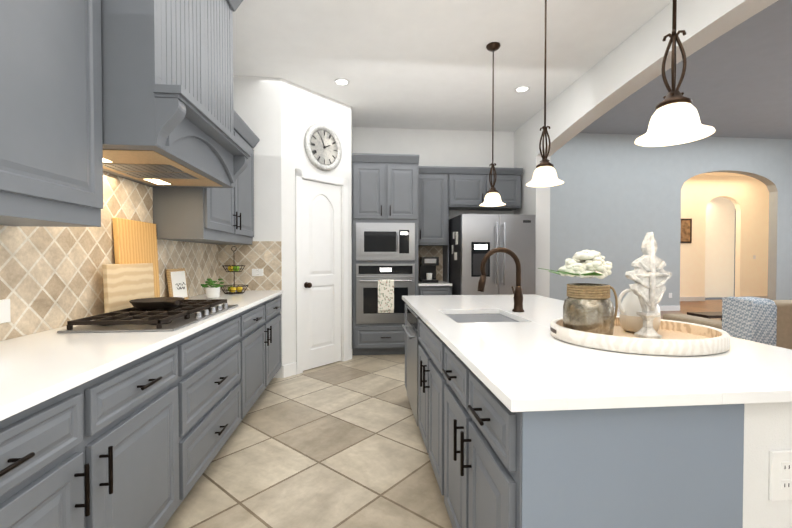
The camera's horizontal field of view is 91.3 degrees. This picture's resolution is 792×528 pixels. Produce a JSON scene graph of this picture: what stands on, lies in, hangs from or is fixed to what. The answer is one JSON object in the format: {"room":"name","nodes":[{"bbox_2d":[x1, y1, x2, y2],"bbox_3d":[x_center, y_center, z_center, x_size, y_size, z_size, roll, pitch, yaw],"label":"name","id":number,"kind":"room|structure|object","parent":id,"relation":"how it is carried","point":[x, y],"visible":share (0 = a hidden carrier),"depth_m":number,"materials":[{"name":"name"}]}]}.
{"room":"kitchen","nodes":[
{"label":"kitchen","id":0,"kind":"room"},
{"bbox_2d":[218,76,281,377],"bbox_3d":[-1.506,-0.364,4.026,0.640,3.100,0.100,0,1,-5],"label":"wall","id":1,"kind":"structure","parent":0,"point":[257,104],"depth_m":3.98,"materials":[{"name":"white paint"}]},
{"bbox_2d":[163,351,452,527],"bbox_3d":[0.178,1.279,1.466,3.940,0.100,8.650,0,1,-5],"label":"floor","id":2,"kind":"structure","parent":0,"point":[339,444],"depth_m":2.37,"materials":[{"name":"beige tile"}]},
{"bbox_2d":[0,338,187,527],"bbox_3d":[-1.248,0.792,1.147,0.637,0.886,1.200,0,1,-5],"label":"base cabinet","id":3,"kind":"object","parent":2,"relation":"on","point":[117,429],"depth_m":1.24,"materials":[{"name":"grey paint"}]},
{"bbox_2d":[0,290,282,421],"bbox_3d":[-1.235,0.335,1.068,0.651,0.030,5.856,0,1,-5],"label":"countertop","id":4,"kind":"structure","parent":3,"relation":"on","point":[42,366],"depth_m":1.37,"materials":[{"name":"white stone"}]},
{"bbox_2d":[102,263,154,312],"bbox_3d":[-1.596,0.148,2.335,0.035,0.300,0.470,0,1,-5],"label":"cutting board","id":5,"kind":"object","parent":4,"relation":"on","point":[124,285],"visible":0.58,"depth_m":2.26,"materials":[{"name":"beige wood"}]},
{"bbox_2d":[112,218,159,296],"bbox_3d":[-1.648,0.010,2.478,0.054,0.570,0.430,0,1,-5],"label":"cutting board","id":6,"kind":"object","parent":4,"relation":"on","point":[135,242],"visible":0.58,"depth_m":2.44,"materials":[{"name":"brown wood"}]},
{"bbox_2d":[57,299,237,332],"bbox_3d":[-1.305,0.276,2.207,0.500,0.050,0.920,0,1,-5],"label":"cooktop","id":7,"kind":"object","parent":4,"relation":"in","point":[184,313],"visible":0.92,"depth_m":1.91,"materials":[{"name":"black metal"}]},
{"bbox_2d":[129,297,184,308],"bbox_3d":[-1.339,0.220,2.207,0.344,0.058,0.344,0,1,-5],"label":"skillet","id":8,"kind":"object","parent":7,"relation":"on","point":[158,303],"visible":1,"depth_m":2.15,"materials":[{"name":"black metal"}]},
{"bbox_2d":[166,268,188,299],"bbox_3d":[-1.688,0.161,3.000,0.048,0.252,0.270,0,1,-5],"label":"gather sign","id":9,"kind":"object","parent":4,"relation":"on","point":[177,282],"visible":1,"depth_m":2.97,"materials":[{"name":"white paper"}]},
{"bbox_2d":[201,278,223,297],"bbox_3d":[-1.535,0.202,3.239,0.186,0.162,0.167,0,1,-5],"label":"potted herb","id":10,"kind":"object","parent":4,"relation":"on","point":[211,291],"visible":1,"depth_m":3.21,"materials":[{"name":"green plant"}]},
{"bbox_2d":[220,246,248,293],"bbox_3d":[-1.522,0.054,3.640,0.258,0.445,0.258,0,1,-5],"label":"fruit basket","id":11,"kind":"object","parent":4,"relation":"on","point":[238,289],"visible":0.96,"depth_m":3.62,"materials":[{"name":"brown metal"}]},
{"bbox_2d":[184,314,243,492],"bbox_3d":[-1.341,0.774,2.193,0.637,0.886,0.900,0,1,-5],"label":"base cabinet","id":12,"kind":"object","parent":2,"relation":"on","point":[213,357],"depth_m":2.15,"materials":[{"name":"grey paint"}]},
{"bbox_2d":[244,302,267,416],"bbox_3d":[-1.410,0.761,2.977,0.637,0.886,0.674,0,1,-5],"label":"base cabinet","id":13,"kind":"object","parent":2,"relation":"on","point":[256,319],"depth_m":3.02,"materials":[{"name":"grey paint"}]},
{"bbox_2d":[268,294,281,383],"bbox_3d":[-1.470,0.750,3.652,0.637,0.886,0.682,0,1,-5],"label":"base cabinet","id":14,"kind":"object","parent":2,"relation":"on","point":[274,304],"depth_m":3.68,"materials":[{"name":"grey paint"}]},
{"bbox_2d":[352,153,418,354],"bbox_3d":[-0.156,-0.104,5.190,0.839,2.540,0.722,0,1,-5],"label":"tall cabinet","id":15,"kind":"object","parent":2,"relation":"on","point":[385,188],"visible":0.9,"depth_m":4.88,"materials":[{"name":"grey paint"}]},
{"bbox_2d":[356,223,414,260],"bbox_3d":[-0.129,-0.281,4.866,0.742,0.475,0.068,0,1,-5],"label":"built-in microwave","id":16,"kind":"object","parent":15,"relation":"in","point":[385,241],"visible":1,"depth_m":4.87,"materials":[{"name":"silver metal"}]},
{"bbox_2d":[356,264,414,323],"bbox_3d":[-0.128,0.374,4.863,0.742,0.755,0.096,0,1,-5],"label":"wall oven","id":17,"kind":"object","parent":15,"relation":"in","point":[369,276],"visible":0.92,"depth_m":4.87,"materials":[{"name":"silver metal"}]},
{"bbox_2d":[378,280,393,312],"bbox_3d":[-0.126,0.404,4.827,0.200,0.418,0.035,0,1,-5],"label":"dish towel","id":18,"kind":"object","parent":17,"relation":"hanging from","point":[385,296],"visible":0.98,"depth_m":4.81,"materials":[{"name":"white fabric"}]},
{"bbox_2d":[418,281,451,294],"bbox_3d":[0.482,0.707,5.313,0.447,0.915,0.617,0,1,-5],"label":"base cabinet","id":19,"kind":"object","parent":2,"relation":"on","point":[441,288],"visible":0.23,"depth_m":5.02,"materials":[{"name":"grey paint"}]},
{"bbox_2d":[419,257,438,282],"bbox_3d":[0.446,0.075,5.326,0.230,0.345,0.308,0,1,-5],"label":"coffee maker","id":20,"kind":"object","parent":19,"relation":"on","point":[427,269],"visible":1,"depth_m":5.23,"materials":[{"name":"black plastic"}]},
{"bbox_2d":[449,214,535,294],"bbox_3d":[1.222,0.257,5.118,0.923,1.780,0.906,0,1,-5],"label":"refrigerator","id":21,"kind":"object","parent":2,"relation":"on","point":[474,239],"visible":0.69,"depth_m":4.73,"materials":[{"name":"silver metal"}]},
{"bbox_2d":[402,298,791,527],"bbox_3d":[0.574,0.774,2.224,0.885,0.886,2.454,0,1,-5],"label":"kitchen island","id":22,"kind":"object","parent":2,"relation":"on","point":[525,419],"depth_m":1.01,"materials":[{"name":"grey paint"}]},
{"bbox_2d":[402,295,725,413],"bbox_3d":[0.435,0.316,2.206,0.545,0.030,2.530,0,1,-5],"label":"island countertop","id":23,"kind":"structure","parent":22,"relation":"on","point":[536,372],"depth_m":1.16,"materials":[{"name":"white stone"}]},
{"bbox_2d":[442,310,521,321],"bbox_3d":[0.499,0.431,2.279,0.429,0.226,0.524,0,1,-5],"label":"sink","id":24,"kind":"object","parent":23,"relation":"in","point":[458,315],"depth_m":2.42,"materials":[{"name":"grey metal"}]},
{"bbox_2d":[466,294,791,405],"bbox_3d":[1.042,0.315,2.260,0.675,0.030,2.530,0,1,-5],"label":"island countertop","id":25,"kind":"structure","parent":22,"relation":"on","point":[750,373],"depth_m":1.23,"materials":[{"name":"white stone"}]},
{"bbox_2d":[477,247,523,311],"bbox_3d":[0.650,0.097,2.429,0.298,0.400,0.116,0,1,-5],"label":"faucet","id":26,"kind":"object","parent":25,"relation":"on","point":[518,299],"visible":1,"depth_m":2.40,"materials":[{"name":"brown metal"}]},
{"bbox_2d":[550,316,729,355],"bbox_3d":[0.973,0.283,1.595,0.629,0.056,0.563,0,1,-5],"label":"oval tray","id":27,"kind":"object","parent":25,"relation":"on","point":[679,338],"visible":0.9,"depth_m":1.40,"materials":[{"name":"white wood"}]},
{"bbox_2d":[563,283,617,334],"bbox_3d":[0.813,0.191,1.620,0.214,0.212,0.192,0,1,-5],"label":"jar","id":28,"kind":"object","parent":27,"relation":"on","point":[588,307],"visible":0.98,"depth_m":1.54,"materials":[{"name":"silver glass"}]},
{"bbox_2d":[539,250,612,278],"bbox_3d":[0.775,0.001,1.599,0.332,0.121,0.282,0,1,-5],"label":"hydrangea bouquet","id":29,"kind":"object","parent":28,"relation":"in","point":[589,264],"visible":1,"depth_m":1.57,"materials":[{"name":"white plant"}]},
{"bbox_2d":[618,284,660,332],"bbox_3d":[1.052,0.193,1.691,0.180,0.205,0.154,0,1,-5],"label":"ceramic jug","id":30,"kind":"object","parent":27,"relation":"on","point":[630,319],"visible":0.67,"depth_m":1.66,"materials":[{"name":"white ceramic"}]},
{"bbox_2d":[625,232,671,338],"bbox_3d":[1.020,0.085,1.565,0.186,0.425,0.070,0,1,-5],"label":"finial ornament","id":31,"kind":"object","parent":27,"relation":"on","point":[648,275],"visible":1,"depth_m":1.54,"materials":[{"name":"white ceramic"}]},
{"bbox_2d":[769,450,791,500],"bbox_3d":[1.034,0.561,1.028,0.086,0.132,0.008,0,1,-5],"label":"outlet","id":32,"kind":"object","parent":22,"relation":"attached to","point":[780,474],"visible":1,"depth_m":1.02,"materials":[{"name":"white plastic"}]},
{"bbox_2d":[281,78,351,377],"bbox_3d":[-0.904,-0.371,4.416,0.100,3.100,0.990,1,1,40],"label":"wall","id":33,"kind":"structure","parent":0,"point":[303,110],"depth_m":4.13,"materials":[{"name":"white paint"}]},
{"bbox_2d":[283,169,351,377],"bbox_3d":[-0.883,0.082,4.406,0.150,2.195,0.982,1,1,40],"label":"pantry door","id":34,"kind":"structure","parent":33,"relation":"in","point":[321,214],"depth_m":4.43,"materials":[{"name":"white wood"}]},
{"bbox_2d":[304,124,341,170],"bbox_3d":[-0.816,-1.321,4.391,0.042,0.520,0.520,1,1,40],"label":"wall clock","id":35,"kind":"object","parent":33,"relation":"attached to","point":[322,147],"visible":1,"depth_m":4.37,"materials":[{"name":"white plastic"}]},
{"bbox_2d":[351,110,352,350],"bbox_3d":[-0.630,-0.383,5.132,0.100,3.100,0.750,0,1,-5],"label":"wall","id":36,"kind":"structure","parent":0,"point":[351,194],"depth_m":4.83,"materials":[{"name":"white paint"}]},
{"bbox_2d":[353,127,513,218],"bbox_3d":[-0.020,-0.392,5.663,3.890,3.100,0.200,0,1,-5],"label":"wall","id":37,"kind":"structure","parent":0,"point":[452,148],"depth_m":5.61,"materials":[{"name":"white paint"}]},
{"bbox_2d":[418,246,442,280],"bbox_3d":[0.455,-0.009,5.605,0.446,0.503,0.012,0,1,-5],"label":"backsplash","id":38,"kind":"structure","parent":37,"relation":"attached to","point":[430,251],"depth_m":5.61,"materials":[{"name":"tile"}]},
{"bbox_2d":[418,166,522,282],"bbox_3d":[0.984,-0.073,5.439,1.471,2.470,0.427,0,1,-5],"label":"upper cabinet","id":39,"kind":"object","parent":37,"relation":"attached to","point":[443,190],"visible":0.67,"depth_m":5.25,"materials":[{"name":"grey paint"}]},
{"bbox_2d":[233,0,672,131],"bbox_3d":[0.157,-1.930,1.410,3.898,0.120,8.650,0,1,-5],"label":"ceiling","id":40,"kind":"structure","parent":0,"point":[414,64],"depth_m":3.46,"materials":[{"name":"white paint"}]},
{"bbox_2d":[334,78,349,85],"bbox_3d":[-0.569,-1.912,4.072,0.170,0.006,0.170,0,1,-5],"label":"recessed light","id":41,"kind":"object","parent":40,"relation":"in","point":[342,82],"visible":1,"depth_m":4.07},
{"bbox_2d":[479,42,505,206],"bbox_3d":[0.848,-1.210,3.386,0.228,1.386,0.228,0,1,-5],"label":"pendant light","id":42,"kind":"object","parent":40,"relation":"hanging from","point":[492,198],"visible":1,"depth_m":3.37,"materials":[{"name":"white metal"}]},
{"bbox_2d":[514,86,529,92],"bbox_3d":[1.383,-1.915,4.245,0.170,0.006,0.170,0,1,-5],"label":"recessed light","id":43,"kind":"object","parent":40,"relation":"in","point":[520,89],"visible":1,"depth_m":4.25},
{"bbox_2d":[526,0,563,186],"bbox_3d":[0.941,-1.196,2.441,0.228,1.381,0.228,0,1,-5],"label":"pendant light","id":44,"kind":"object","parent":40,"relation":"hanging from","point":[544,174],"visible":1,"depth_m":2.43,"materials":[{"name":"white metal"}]},
{"bbox_2d":[635,0,715,146],"bbox_3d":[0.959,-1.152,1.329,0.228,1.431,0.228,0,1,-5],"label":"pendant light","id":45,"kind":"object","parent":40,"relation":"hanging from","point":[675,119],"visible":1,"depth_m":1.32,"materials":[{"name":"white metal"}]},
{"bbox_2d":[514,0,777,297],"bbox_3d":[2.065,-0.848,3.078,0.190,4.100,11.200,0,1,-5],"label":"wall","id":46,"kind":"structure","parent":0,"point":[628,67],"depth_m":3.57,"materials":[{"name":"white paint"}]},
{"bbox_2d":[614,300,721,320],"bbox_3d":[7.256,1.227,4.526,10.700,0.100,13.500,0,1,-5],"label":"floor","id":47,"kind":"structure","parent":0,"point":[702,306],"depth_m":9.70,"materials":[{"name":"brown wood"}]},
{"bbox_2d":[687,312,721,320],"bbox_3d":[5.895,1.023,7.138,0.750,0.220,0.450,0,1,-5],"label":"table","id":48,"kind":"object","parent":47,"relation":"on","point":[709,315],"visible":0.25,"depth_m":7.07,"materials":[{"name":"brown wood"}]},
{"bbox_2d":[663,300,791,349],"bbox_3d":[4.011,0.750,3.754,2.300,0.880,0.950,0,1,-5],"label":"sofa","id":49,"kind":"object","parent":47,"relation":"on","point":[784,326],"visible":0.17,"depth_m":3.21,"materials":[{"name":"beige fabric"}]},
{"bbox_2d":[722,296,776,345],"bbox_3d":[2.994,0.617,3.291,0.226,0.673,0.259,0,1,-5],"label":"throw blanket","id":50,"kind":"object","parent":49,"relation":"on","point":[754,319],"visible":0.58,"depth_m":3.17,"materials":[{"name":"fabric"}]},
{"bbox_2d":[550,133,791,305],"bbox_3d":[6.564,-0.952,9.197,9.850,4.100,0.200,0,1,-5],"label":"wall","id":51,"kind":"structure","parent":0,"point":[615,199],"depth_m":9.01,"materials":[{"name":"grey paint"}]},
{"bbox_2d":[614,305,679,310],"bbox_3d":[4.188,1.043,8.912,5.040,0.120,0.014,0,1,-5],"label":"baseboard","id":52,"kind":"structure","parent":51,"relation":"attached to","point":[669,308],"depth_m":9.10,"materials":[{"name":"wood"}]},
{"bbox_2d":[580,0,791,138],"bbox_3d":[6.971,-2.965,3.476,10.040,0.120,11.600,0,1,-5],"label":"ceiling","id":53,"kind":"structure","parent":0,"point":[737,81],"depth_m":6.49,"materials":[{"name":"grey paint"}]},
{"bbox_2d":[705,197,734,297],"bbox_3d":[9.344,-0.751,12.107,2.600,3.600,0.100,0,1,-5],"label":"wall","id":54,"kind":"structure","parent":0,"point":[719,245],"depth_m":12.13,"materials":[{"name":"beige paint"}]},
{"bbox_2d":[699,172,746,175],"bbox_3d":[9.036,-2.583,10.443,6.100,0.120,1.900,0,1,-5],"label":"ceiling","id":55,"kind":"structure","parent":0,"point":[721,174],"depth_m":10.95,"materials":[{"name":"beige paint"}]},
{"bbox_2d":[680,175,768,296],"bbox_3d":[8.973,-0.736,11.196,6.100,3.600,0.150,0,1,-5],"label":"wall","id":56,"kind":"structure","parent":0,"point":[748,196],"depth_m":11.20,"materials":[{"name":"beige paint"}]},
{"bbox_2d":[680,219,691,242],"bbox_3d":[8.194,-0.943,11.031,0.480,0.700,0.030,0,1,-5],"label":"framed picture","id":57,"kind":"object","parent":56,"relation":"attached to","point":[686,230],"visible":0.61,"depth_m":11.02,"materials":[{"name":"brown wood"}]},
{"bbox_2d":[680,297,704,300],"bbox_3d":[7.461,1.003,11.008,2.850,0.130,0.014,0,1,-5],"label":"baseboard","id":58,"kind":"structure","parent":56,"relation":"attached to","point":[692,298],"depth_m":11.09,"materials":[{"name":"white wood"}]},
{"bbox_2d":[740,296,766,298],"bbox_3d":[10.947,0.998,11.316,1.950,0.130,0.014,0,1,-5],"label":"baseboard","id":59,"kind":"structure","parent":56,"relation":"attached to","point":[755,296],"depth_m":11.27,"materials":[{"name":"white wood"}]},
{"bbox_3d":[-1.685,-0.318,1.275,0.200,3.100,8.650,0,1,-5],"label":"wall","id":60,"kind":"structure","parent":0,"visible":0},
{"bbox_2d":[0,0,102,226],"bbox_3d":[-1.404,-0.739,1.338,0.367,1.170,0.608,0,1,-5],"label":"upper cabinet","id":61,"kind":"object","parent":60,"relation":"attached to","point":[51,157],"visible":1,"depth_m":1.37,"materials":[{"name":"grey paint"}]},
{"bbox_2d":[0,171,281,340],"bbox_3d":[-1.245,-0.097,1.061,0.638,0.834,5.860,0,1,-5],"label":"tile backsplash","id":62,"kind":"structure","parent":60,"relation":"attached to","point":[51,278],"depth_m":2.07,"materials":[{"name":"tile"}]},
{"bbox_2d":[0,299,10,323],"bbox_3d":[-1.591,0.193,1.543,0.008,0.095,0.120,0,1,-5],"label":"outlet","id":63,"kind":"object","parent":62,"relation":"attached to","point":[5,316],"visible":1,"depth_m":1.58,"materials":[{"name":"white plastic"}]},
{"bbox_2d":[252,269,262,275],"bbox_3d":[-1.421,0.087,3.974,0.115,0.076,0.008,0,1,-5],"label":"outlet","id":64,"kind":"object","parent":62,"relation":"attached to","point":[257,272],"visible":1,"depth_m":3.97,"materials":[{"name":"white plastic"}]},
{"bbox_2d":[101,0,250,187],"bbox_3d":[-1.313,-1.198,2.171,0.675,1.366,1.070,0,1,-5],"label":"range hood","id":65,"kind":"object","parent":60,"relation":"attached to","point":[167,97],"visible":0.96,"depth_m":1.88,"materials":[{"name":"grey paint"}]},
{"bbox_2d":[153,109,259,244],"bbox_3d":[-1.553,-0.728,3.339,0.422,1.080,1.242,0,1,-5],"label":"upper cabinet","id":66,"kind":"object","parent":60,"relation":"attached to","point":[221,216],"visible":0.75,"depth_m":2.92,"materials":[{"name":"grey paint"}]}
]}

